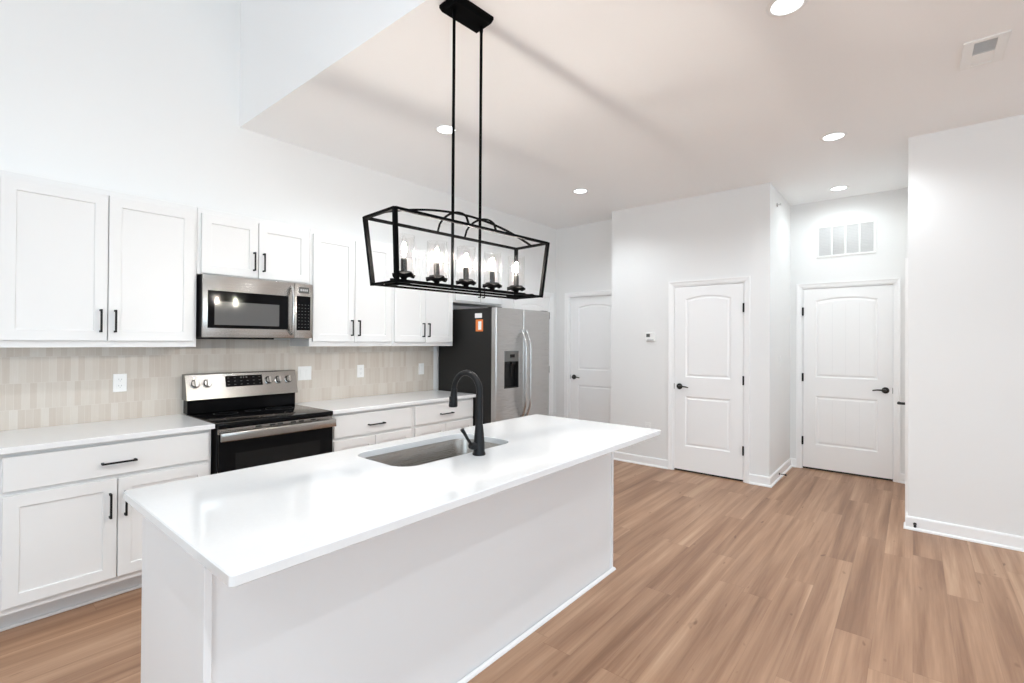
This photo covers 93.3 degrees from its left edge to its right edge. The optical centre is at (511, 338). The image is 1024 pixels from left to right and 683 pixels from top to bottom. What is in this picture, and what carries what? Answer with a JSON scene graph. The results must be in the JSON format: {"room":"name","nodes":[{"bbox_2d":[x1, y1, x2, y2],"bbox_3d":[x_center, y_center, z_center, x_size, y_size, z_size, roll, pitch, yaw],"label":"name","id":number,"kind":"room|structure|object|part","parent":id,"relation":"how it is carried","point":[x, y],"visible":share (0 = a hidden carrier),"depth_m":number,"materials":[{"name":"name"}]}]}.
{"room":"kitchen","nodes":[
{"label":"kitchen","id":0,"kind":"room"},
{"bbox_2d":[0,0,555,430],"bbox_3d":[-2.824,-1.075,2.800,0.130,5.000,10.922,0,0,40],"label":"wall","id":1,"kind":"structure","parent":0,"point":[141,98],"depth_m":3.32,"materials":[{"name":"white paint"}]},
{"bbox_2d":[0,170,196,347],"bbox_3d":[-2.441,-0.405,2.880,0.376,0.908,0.902,0,0,40],"label":"upper cabinet","id":2,"kind":"object","parent":1,"relation":"attached to","point":[81,266],"visible":1,"depth_m":2.73,"materials":[{"name":"white paint"}]},
{"bbox_3d":[-2.469,-0.408,2.620,0.020,0.836,0.428,0,0,40],"label":"door","id":3,"kind":"part","parent":2,"relation":"part of","materials":[{"name":"white paint"}]},
{"bbox_3d":[-2.333,-0.102,2.743,0.035,0.131,0.010,0,0,40],"label":"handle","id":4,"kind":"part","parent":2,"relation":"part of","materials":[{"name":"black metal"}]},
{"bbox_3d":[-2.291,-0.102,2.793,0.035,0.131,0.010,0,0,40],"label":"handle","id":5,"kind":"part","parent":2,"relation":"part of","materials":[{"name":"black metal"}]},
{"bbox_3d":[-2.192,-0.405,2.954,0.020,0.836,0.430,0,0,40],"label":"door","id":6,"kind":"part","parent":2,"relation":"part of","materials":[{"name":"white paint"}]},
{"bbox_2d":[113,374,126,391],"bbox_3d":[-2.501,0.281,3.082,0.008,0.115,0.070,0,0,40],"label":"outlet","id":7,"kind":"object","parent":1,"relation":"attached to","point":[119,380],"visible":1,"depth_m":3.08,"materials":[{"name":"white plastic"}]},
{"bbox_2d":[117,377,123,381],"bbox_3d":[-2.499,0.262,3.081,0.003,0.030,0.034,0,0,40],"label":"receptacle","id":8,"kind":"object","parent":7,"relation":"attached to","point":[119,379],"depth_m":3.08,"materials":[{"name":"grey plastic"}]},
{"bbox_2d":[197,208,309,283],"bbox_3d":[-1.907,-0.636,3.522,0.376,0.432,0.762,0,0,40],"label":"upper cabinet","id":9,"kind":"object","parent":1,"relation":"attached to","point":[230,245],"visible":0.95,"depth_m":3.38,"materials":[{"name":"white paint"}]},
{"bbox_3d":[-1.914,-0.623,3.288,0.020,0.392,0.352,0,0,40],"label":"door","id":10,"kind":"part","parent":9,"relation":"part of","materials":[{"name":"white paint"}]},
{"bbox_2d":[196,274,312,338],"bbox_3d":[-1.881,-0.205,3.496,0.429,0.420,0.740,0,0,40],"label":"microwave","id":11,"kind":"object","parent":9,"relation":"attached to","point":[227,307],"visible":1,"depth_m":3.33,"materials":[{"name":"silver metal"}]},
{"bbox_3d":[-1.802,-0.191,3.328,0.003,0.246,0.524,0,0,40],"label":"door glass","id":12,"kind":"part","parent":11,"relation":"part of","materials":[{"name":"black glass"}]},
{"bbox_3d":[-1.605,-0.208,3.535,0.054,0.367,0.021,0,0,40],"label":"handle","id":13,"kind":"part","parent":11,"relation":"part of","materials":[{"name":"metal"}]},
{"bbox_3d":[-1.568,-0.207,3.626,0.021,0.407,0.140,0,0,40],"label":"control panel","id":14,"kind":"part","parent":11,"relation":"part of","materials":[{"name":"metal"}]},
{"bbox_3d":[-1.760,-0.539,3.433,0.035,0.131,0.010,0,0,40],"label":"handle","id":15,"kind":"part","parent":9,"relation":"part of","materials":[{"name":"black metal"}]},
{"bbox_3d":[-1.682,-0.620,3.567,0.020,0.392,0.364,0,0,40],"label":"door","id":16,"kind":"part","parent":9,"relation":"part of","materials":[{"name":"white paint"}]},
{"bbox_2d":[298,366,311,379],"bbox_3d":[-1.723,0.287,4.018,0.010,0.115,0.116,0,0,40],"label":"light switch","id":17,"kind":"object","parent":1,"relation":"attached to","point":[304,372],"visible":1,"depth_m":4.01,"materials":[{"name":"white plastic"}]},
{"bbox_2d":[289,229,391,345],"bbox_3d":[-1.421,-0.391,4.109,0.376,0.908,0.764,0,0,40],"label":"upper cabinet","id":18,"kind":"object","parent":1,"relation":"attached to","point":[347,311],"visible":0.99,"depth_m":3.96,"materials":[{"name":"white paint"}]},
{"bbox_3d":[-1.426,-0.394,3.877,0.020,0.836,0.360,0,0,40],"label":"door","id":19,"kind":"part","parent":18,"relation":"part of","materials":[{"name":"white paint"}]},
{"bbox_3d":[-1.193,-0.391,4.157,0.020,0.836,0.360,0,0,40],"label":"door","id":20,"kind":"part","parent":18,"relation":"part of","materials":[{"name":"white paint"}]},
{"bbox_2d":[357,365,363,377],"bbox_3d":[-1.386,0.297,4.425,0.008,0.115,0.070,0,0,40],"label":"outlet","id":21,"kind":"object","parent":1,"relation":"attached to","point":[360,368],"visible":1,"depth_m":4.42,"materials":[{"name":"white plastic"}]},
{"bbox_2d":[419,363,423,374],"bbox_3d":[-0.932,0.310,4.971,0.010,0.115,0.070,0,0,40],"label":"light switch","id":22,"kind":"object","parent":1,"relation":"attached to","point":[421,365],"visible":1,"depth_m":4.97,"materials":[{"name":"white plastic"}]},
{"bbox_2d":[391,245,452,345],"bbox_3d":[-0.938,-0.384,4.690,0.376,0.908,0.744,0,0,40],"label":"upper cabinet","id":23,"kind":"object","parent":1,"relation":"attached to","point":[419,317],"visible":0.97,"depth_m":4.55,"materials":[{"name":"white paint"}]},
{"bbox_3d":[-0.940,-0.388,4.462,0.020,0.836,0.349,0,0,40],"label":"door","id":24,"kind":"part","parent":23,"relation":"part of","materials":[{"name":"white paint"}]},
{"bbox_3d":[-0.829,-0.082,4.554,0.035,0.131,0.010,0,0,40],"label":"handle","id":25,"kind":"part","parent":23,"relation":"part of","materials":[{"name":"black metal"}]},
{"bbox_3d":[-0.714,-0.385,4.734,0.020,0.836,0.349,0,0,40],"label":"door","id":26,"kind":"part","parent":23,"relation":"part of","materials":[{"name":"white paint"}]},
{"bbox_2d":[453,257,502,307],"bbox_3d":[-0.455,-0.600,5.272,0.376,0.464,0.762,0,0,40],"label":"upper cabinet","id":27,"kind":"object","parent":1,"relation":"attached to","point":[459,263],"visible":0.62,"depth_m":5.15,"materials":[{"name":"white paint"}]},
{"bbox_3d":[-0.460,-0.594,5.040,0.020,0.410,0.358,0,0,40],"label":"door","id":28,"kind":"part","parent":27,"relation":"part of","materials":[{"name":"white paint"}]},
{"bbox_3d":[-0.228,-0.591,5.320,0.020,0.410,0.358,0,0,40],"label":"door","id":29,"kind":"part","parent":27,"relation":"part of","materials":[{"name":"white paint"}]},
{"bbox_2d":[516,297,549,371],"bbox_3d":[0.281,0.444,6.472,0.090,2.044,0.761,0,0,40],"label":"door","id":30,"kind":"structure","parent":1,"relation":"in","point":[536,304],"depth_m":6.52,"materials":[{"name":"white paint"}]},
{"bbox_2d":[513,289,553,415],"bbox_3d":[0.249,0.412,6.497,0.138,2.110,0.873,0,0,40],"label":"door frame","id":31,"kind":"structure","parent":1,"relation":"attached to","point":[550,296],"depth_m":6.76,"materials":[{"name":"white paint"}]},
{"bbox_2d":[240,0,444,132],"bbox_3d":[1.265,-2.575,0.978,8.507,1.971,0.120,0,0,40],"label":"wall header","id":32,"kind":"structure","parent":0,"point":[292,51],"depth_m":3.02,"materials":[{"name":"white paint"}]},
{"bbox_2d":[0,460,1023,682],"bbox_3d":[0.739,1.482,0.344,8.900,0.100,11.900,0,0,40],"label":"floor","id":33,"kind":"structure","parent":0,"point":[813,576],"depth_m":2.61,"materials":[{"name":"brown wood"}]},
{"bbox_2d":[0,429,210,631],"bbox_3d":[-2.343,0.986,2.784,0.652,0.882,0.904,0,0,40],"label":"base cabinet","id":34,"kind":"object","parent":33,"relation":"on","point":[70,539],"visible":0.77,"depth_m":2.48,"materials":[{"name":"white paint"}]},
{"bbox_3d":[-2.265,1.014,2.436,0.020,0.528,0.426,0,0,40],"label":"door","id":35,"kind":"part","parent":34,"relation":"part of","materials":[{"name":"white paint"}]},
{"bbox_3d":[-2.123,0.648,2.607,0.020,0.164,0.864,0,0,40],"label":"drawer","id":36,"kind":"part","parent":34,"relation":"part of","materials":[{"name":"white paint"}]},
{"bbox_3d":[-2.127,0.888,2.561,0.035,0.131,0.010,0,0,40],"label":"handle","id":37,"kind":"part","parent":34,"relation":"part of","materials":[{"name":"black metal"}]},
{"bbox_3d":[-2.103,0.660,2.590,0.035,0.010,0.150,0,0,40],"label":"handle","id":38,"kind":"part","parent":34,"relation":"part of","materials":[{"name":"black metal"}]},
{"bbox_3d":[-2.086,0.888,2.611,0.035,0.131,0.010,0,0,40],"label":"handle","id":39,"kind":"part","parent":34,"relation":"part of","materials":[{"name":"black metal"}]},
{"bbox_3d":[-1.988,1.018,2.771,0.020,0.528,0.434,0,0,40],"label":"door","id":40,"kind":"part","parent":34,"relation":"part of","materials":[{"name":"white paint"}]},
{"bbox_2d":[182,370,335,474],"bbox_3d":[-1.775,0.842,3.414,0.695,1.186,0.768,0,0,40],"label":"electric range","id":41,"kind":"object","parent":33,"relation":"on","point":[256,417],"visible":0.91,"depth_m":3.34,"materials":[{"name":"black metal"}]},
{"bbox_3d":[-2.183,0.315,3.332,0.038,0.061,0.062,0,0,40],"label":"knob","id":42,"kind":"part","parent":41,"relation":"part of","materials":[{"name":"metal"}]},
{"bbox_3d":[-2.135,0.315,3.390,0.038,0.061,0.062,0,0,40],"label":"knob","id":43,"kind":"part","parent":41,"relation":"part of","materials":[{"name":"metal"}]},
{"bbox_3d":[-1.998,0.338,3.604,0.107,0.179,0.768,0,0,40],"label":"control panel","id":44,"kind":"part","parent":41,"relation":"part of","materials":[{"name":"metal"}]},
{"bbox_2d":[186,404,332,428],"bbox_3d":[-1.768,0.538,3.412,0.592,0.034,0.758,0,0,40],"label":"cooktop","id":45,"kind":"object","parent":41,"relation":"in","point":[258,415],"depth_m":3.32,"materials":[{"name":"black glass"}]},
{"bbox_3d":[-1.867,0.319,3.713,0.038,0.061,0.062,0,0,40],"label":"knob","id":46,"kind":"part","parent":41,"relation":"part of","materials":[{"name":"metal"}]},
{"bbox_3d":[-1.553,0.912,3.229,0.025,0.637,0.750,0,0,40],"label":"oven door","id":47,"kind":"part","parent":41,"relation":"part of","materials":[{"name":"black glass"}]},
{"bbox_3d":[-1.524,0.602,3.209,0.048,0.054,0.754,0,0,40],"label":"oven handle","id":48,"kind":"part","parent":41,"relation":"part of","materials":[{"name":"metal"}]},
{"bbox_3d":[-1.818,0.319,3.771,0.038,0.061,0.062,0,0,40],"label":"knob","id":49,"kind":"part","parent":41,"relation":"part of","materials":[{"name":"metal"}]},
{"bbox_3d":[-1.769,0.320,3.830,0.038,0.061,0.062,0,0,40],"label":"knob","id":50,"kind":"part","parent":41,"relation":"part of","materials":[{"name":"metal"}]},
{"bbox_2d":[332,405,411,451],"bbox_3d":[-1.311,1.000,4.027,0.652,0.882,0.756,0,0,40],"label":"base cabinet","id":51,"kind":"object","parent":33,"relation":"on","point":[351,430],"visible":0.3,"depth_m":3.81,"materials":[{"name":"white paint"}]},
{"bbox_3d":[-1.209,1.028,3.709,0.020,0.528,0.354,0,0,40],"label":"door","id":52,"kind":"part","parent":51,"relation":"part of","materials":[{"name":"white paint"}]},
{"bbox_3d":[-1.091,0.662,3.851,0.020,0.164,0.716,0,0,40],"label":"drawer","id":53,"kind":"part","parent":51,"relation":"part of","materials":[{"name":"white paint"}]},
{"bbox_2d":[295,390,475,413],"bbox_3d":[-1.069,0.548,4.321,0.628,0.029,1.517,0,0,40],"label":"countertop","id":54,"kind":"structure","parent":51,"relation":"on","point":[355,404],"depth_m":4.14,"materials":[{"name":"stone"}]},
{"bbox_3d":[-0.979,1.032,3.987,0.020,0.528,0.358,0,0,40],"label":"door","id":55,"kind":"part","parent":51,"relation":"part of","materials":[{"name":"white paint"}]},
{"bbox_2d":[141,452,615,682],"bbox_3d":[-0.323,0.996,2.348,0.630,0.882,2.304,0,0,40],"label":"kitchen island","id":56,"kind":"object","parent":33,"relation":"on","point":[440,598],"visible":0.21,"depth_m":1.78,"materials":[{"name":"white paint"}]},
{"bbox_3d":[-1.036,0.987,1.473,0.585,0.882,0.020,0,0,40],"label":"panel","id":57,"kind":"part","parent":56,"relation":"part of","materials":[{"name":"white paint"}]},
{"bbox_2d":[123,414,660,587],"bbox_3d":[-0.219,0.540,2.239,0.917,0.029,2.333,0,0,40],"label":"island countertop","id":58,"kind":"structure","parent":56,"relation":"on","point":[243,526],"depth_m":1.64,"materials":[{"name":"stone"}]},
{"bbox_2d":[365,439,500,466],"bbox_3d":[-0.358,0.656,2.332,0.410,0.202,0.735,0,0,40],"label":"sink","id":59,"kind":"object","parent":58,"relation":"in","point":[420,455],"visible":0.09,"depth_m":2.52,"materials":[{"name":"metal"}]},
{"bbox_2d":[449,370,485,455],"bbox_3d":[-0.209,0.335,2.242,0.128,0.381,0.208,1,0,-25],"label":"faucet","id":60,"kind":"object","parent":58,"relation":"on","point":[478,446],"visible":1,"depth_m":2.18,"materials":[{"name":"black metal"}]},
{"bbox_3d":[-0.202,0.438,2.147,0.066,0.086,0.018,1,0,-40],"label":"lever","id":61,"kind":"part","parent":60,"relation":"part of","materials":[{"name":"black metal"}]},
{"bbox_3d":[-0.210,0.270,2.243,0.194,0.251,0.032,0,0,40],"label":"spout","id":62,"kind":"part","parent":60,"relation":"part of","materials":[{"name":"black metal"}]},
{"bbox_3d":[-0.172,0.483,2.169,0.043,0.037,0.034,1,0,-43],"label":"handle","id":63,"kind":"part","parent":60,"relation":"part of","materials":[{"name":"black metal"}]},
{"bbox_3d":[-0.313,1.428,2.335,0.598,0.018,2.304,0,0,40],"label":"shoe moulding","id":64,"kind":"part","parent":56,"relation":"part of","materials":[{"name":"white paint"}]},
{"bbox_3d":[0.406,1.006,3.210,0.585,0.882,0.020,0,0,40],"label":"panel","id":65,"kind":"part","parent":56,"relation":"part of","materials":[{"name":"white paint"}]},
{"bbox_2d":[412,398,472,436],"bbox_3d":[-0.831,1.007,4.606,0.652,0.882,0.745,0,0,40],"label":"base cabinet","id":66,"kind":"object","parent":33,"relation":"on","point":[434,417],"visible":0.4,"depth_m":4.37,"materials":[{"name":"white paint"}]},
{"bbox_3d":[-0.727,1.035,4.290,0.020,0.528,0.348,0,0,40],"label":"door","id":67,"kind":"part","parent":66,"relation":"part of","materials":[{"name":"white paint"}]},
{"bbox_3d":[-0.610,0.669,4.430,0.020,0.164,0.705,0,0,40],"label":"drawer","id":68,"kind":"part","parent":66,"relation":"part of","materials":[{"name":"white paint"}]},
{"bbox_3d":[-0.500,1.038,4.564,0.020,0.528,0.352,0,0,40],"label":"door","id":69,"kind":"part","parent":66,"relation":"part of","materials":[{"name":"white paint"}]},
{"bbox_2d":[439,307,548,425],"bbox_3d":[-0.157,0.575,5.162,0.886,1.759,0.883,0,0,40],"label":"refrigerator","id":70,"kind":"object","parent":33,"relation":"on","point":[507,349],"visible":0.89,"depth_m":4.83,"materials":[{"name":"silver metal"}]},
{"bbox_3d":[-0.043,0.536,4.769,0.060,1.667,0.419,0,0,40],"label":"freezer door","id":71,"kind":"part","parent":70,"relation":"part of","materials":[{"name":"metal"}]},
{"bbox_3d":[-0.014,0.173,4.777,0.033,0.107,0.220,0,0,40],"label":"dispenser panel","id":72,"kind":"part","parent":70,"relation":"part of","materials":[{"name":"grey metal"}]},
{"bbox_3d":[0.120,0.356,4.862,0.077,0.892,0.025,0,0,43],"label":"handle","id":73,"kind":"part","parent":70,"relation":"part of","materials":[{"name":"metal"}]},
{"bbox_3d":[0.168,0.356,4.920,0.077,0.892,0.025,0,0,36],"label":"handle","id":74,"kind":"part","parent":70,"relation":"part of","materials":[{"name":"metal"}]},
{"bbox_3d":[0.240,0.540,5.109,0.060,1.667,0.458,0,0,40],"label":"fridge door","id":75,"kind":"part","parent":70,"relation":"part of","materials":[{"name":"metal"}]},
{"bbox_3d":[-2.924,0.978,2.085,0.652,0.882,0.910,0,0,40],"label":"base cabinet","id":76,"kind":"object","parent":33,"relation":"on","visible":0},
{"bbox_2d":[0,414,214,454],"bbox_3d":[-2.631,0.526,2.439,0.628,0.029,1.826,0,0,40],"label":"countertop","id":77,"kind":"structure","parent":76,"relation":"on","point":[50,437],"depth_m":2.69,"materials":[{"name":"stone"}]},
{"bbox_2d":[555,220,611,417],"bbox_3d":[1.116,-0.042,6.537,1.181,3.029,0.120,0,0,40],"label":"wall","id":78,"kind":"structure","parent":0,"point":[583,252],"depth_m":6.65,"materials":[{"name":"white paint"}]},
{"bbox_2d":[564,290,611,417],"bbox_3d":[1.116,0.417,6.520,0.892,2.110,0.138,0,0,40],"label":"door frame","id":79,"kind":"structure","parent":78,"relation":"attached to","point":[567,312],"depth_m":6.74,"materials":[{"name":"white paint"}]},
{"bbox_2d":[570,295,611,422],"bbox_3d":[1.108,0.450,6.505,0.782,2.044,0.090,0,0,40],"label":"door","id":80,"kind":"structure","parent":78,"relation":"in","point":[591,317],"depth_m":6.55,"materials":[{"name":"white paint"}]},
{"bbox_2d":[257,0,1023,228],"bbox_3d":[2.866,-1.628,2.908,8.507,0.120,4.911,0,0,40],"label":"ceiling","id":81,"kind":"structure","parent":0,"point":[629,103],"depth_m":3.17,"materials":[{"name":"white paint"}]},
{"bbox_2d":[434,124,457,134],"bbox_3d":[-0.496,-1.581,3.655,0.180,0.007,0.180,0,0,40],"label":"recessed light","id":82,"kind":"object","parent":81,"relation":"in","point":[446,129],"visible":0.8,"depth_m":3.65,"materials":[{"name":"white plastic"}]},
{"bbox_2d":[362,0,549,299],"bbox_3d":[-0.219,-0.907,2.347,0.251,1.366,0.963,0,0,44],"label":"pendant lamp","id":83,"kind":"object","parent":81,"relation":"hanging from","point":[468,14],"visible":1,"depth_m":2.29,"materials":[{"name":"black metal"}]},
{"bbox_3d":[-0.618,-0.378,2.087,0.059,0.300,0.023,0,0,-4],"label":"corner post","id":84,"kind":"part","parent":83,"relation":"part of","materials":[{"name":"black metal"}]},
{"bbox_3d":[-0.467,-0.378,1.940,0.023,0.300,0.059,0,0,3],"label":"corner post","id":85,"kind":"part","parent":83,"relation":"part of","materials":[{"name":"black metal"}]},
{"bbox_3d":[-0.278,-0.897,2.286,0.018,1.324,0.019,0,0,44],"label":"rod","id":86,"kind":"part","parent":83,"relation":"part of","materials":[{"name":"black metal"}]},
{"bbox_3d":[-0.223,-0.240,2.343,0.188,0.026,0.894,0,0,44],"label":"lamp rail","id":87,"kind":"part","parent":83,"relation":"part of","materials":[{"name":"black metal"}]},
{"bbox_3d":[-0.158,-0.896,2.410,0.018,1.324,0.019,0,0,44],"label":"rod","id":88,"kind":"part","parent":83,"relation":"part of","materials":[{"name":"black metal"}]},
{"bbox_3d":[0.022,-0.370,2.747,0.023,0.300,0.059,0,0,3],"label":"corner post","id":89,"kind":"part","parent":83,"relation":"part of","materials":[{"name":"black metal"}]},
{"bbox_3d":[0.174,-0.370,2.600,0.059,0.300,0.023,0,0,-4],"label":"corner post","id":90,"kind":"part","parent":83,"relation":"part of","materials":[{"name":"black metal"}]},
{"bbox_2d":[572,188,588,193],"bbox_3d":[0.726,-1.564,5.123,0.180,0.007,0.180,0,0,40],"label":"recessed light","id":91,"kind":"object","parent":81,"relation":"in","point":[578,190],"visible":1,"depth_m":5.10,"materials":[{"name":"white plastic"}]},
{"bbox_2d":[766,0,808,16],"bbox_3d":[1.301,-1.578,2.285,0.180,0.007,0.180,0,0,40],"label":"recessed light","id":92,"kind":"object","parent":81,"relation":"in","point":[775,8],"visible":1,"depth_m":2.30,"materials":[{"name":"white plastic"}]},
{"bbox_2d":[820,131,847,140],"bbox_3d":[2.487,-1.562,3.737,0.180,0.007,0.180,0,0,40],"label":"recessed light","id":93,"kind":"object","parent":81,"relation":"in","point":[833,136],"visible":1,"depth_m":3.73,"materials":[{"name":"white plastic"}]},
{"bbox_2d":[829,185,849,190],"bbox_3d":[3.368,-1.549,4.977,0.180,0.007,0.180,0,0,40],"label":"recessed light","id":94,"kind":"object","parent":81,"relation":"in","point":[841,187],"visible":1,"depth_m":4.97,"materials":[{"name":"white plastic"}]},
{"bbox_2d":[959,30,1011,70],"bbox_3d":[2.578,-1.567,2.641,0.180,0.008,0.330,0,0,40],"label":"ceiling vent","id":95,"kind":"object","parent":81,"relation":"in","point":[989,49],"visible":1,"depth_m":2.63,"materials":[{"name":"white plastic"}]},
{"bbox_2d":[611,183,790,476],"bbox_3d":[2.267,-0.039,5.818,1.748,3.029,1.171,0,0,40],"label":"wall","id":96,"kind":"structure","parent":0,"point":[738,232],"depth_m":5.39,"materials":[{"name":"white paint"}]},
{"bbox_2d":[645,422,650,428],"bbox_3d":[1.578,1.030,5.611,0.070,0.115,0.008,0,0,40],"label":"outlet","id":97,"kind":"object","parent":96,"relation":"attached to","point":[647,424],"visible":0.59,"depth_m":5.61,"materials":[{"name":"white plastic"}]},
{"bbox_2d":[645,332,654,340],"bbox_3d":[1.601,-0.021,5.592,0.114,0.102,0.025,0,0,40],"label":"thermostat","id":98,"kind":"object","parent":96,"relation":"attached to","point":[649,336],"visible":1,"depth_m":5.58,"materials":[{"name":"white plastic"}]},
{"bbox_2d":[674,283,743,480],"bbox_3d":[2.095,0.448,5.184,0.738,2.044,0.090,0,0,40],"label":"door","id":99,"kind":"structure","parent":96,"relation":"in","point":[709,319],"depth_m":5.18,"materials":[{"name":"white paint"}]},
{"bbox_2d":[668,276,749,483],"bbox_3d":[2.130,0.416,5.231,0.848,2.110,0.138,0,0,40],"label":"door frame","id":100,"kind":"structure","parent":96,"relation":"attached to","point":[743,279],"depth_m":5.10,"materials":[{"name":"white paint"}]},
{"bbox_2d":[790,188,907,473],"bbox_3d":[3.686,-0.034,5.323,1.068,3.029,0.120,0,0,40],"label":"wall","id":101,"kind":"structure","parent":0,"point":[889,209],"depth_m":5.26,"materials":[{"name":"white paint"}]},
{"bbox_2d":[816,220,875,257],"bbox_3d":[3.645,-1.084,5.284,0.542,0.352,0.010,0,0,40],"label":"air vent","id":102,"kind":"object","parent":101,"relation":"in","point":[855,238],"visible":1,"depth_m":5.27,"materials":[{"name":"white plastic"}]},
{"bbox_2d":[802,285,892,480],"bbox_3d":[3.636,0.458,5.271,0.826,2.044,0.090,0,0,40],"label":"door","id":103,"kind":"structure","parent":101,"relation":"in","point":[847,375],"depth_m":5.25,"materials":[{"name":"white paint"}]},
{"bbox_3d":[3.894,0.540,5.039,0.066,0.066,0.046,0,0,40],"label":"handle","id":104,"kind":"part","parent":103,"relation":"part of","materials":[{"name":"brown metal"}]},
{"bbox_2d":[796,277,900,482],"bbox_3d":[3.675,0.426,5.315,0.937,2.110,0.138,0,0,40],"label":"door frame","id":105,"kind":"structure","parent":101,"relation":"attached to","point":[896,282],"depth_m":5.10,"materials":[{"name":"white paint"}]},
{"bbox_2d":[908,114,1023,536],"bbox_3d":[5.384,-0.038,2.909,4.630,3.029,1.665,0,0,40],"label":"wall","id":106,"kind":"structure","parent":0,"point":[966,183],"depth_m":3.54,"materials":[{"name":"white paint"}]},
{"bbox_2d":[614,451,1023,551],"bbox_3d":[4.235,1.425,3.751,7.472,0.099,1.571,0,0,40],"label":"baseboard","id":107,"kind":"structure","parent":106,"relation":"attached to","point":[982,536],"depth_m":3.65,"materials":[{"name":"white paint"}]},
{"bbox_2d":[905,258,907,516],"bbox_3d":[3.451,0.417,4.125,0.138,2.110,0.854,0,0,40],"label":"door frame","id":108,"kind":"structure","parent":106,"relation":"attached to","point":[906,259],"depth_m":3.83,"materials":[{"name":"white paint"}]}
]}

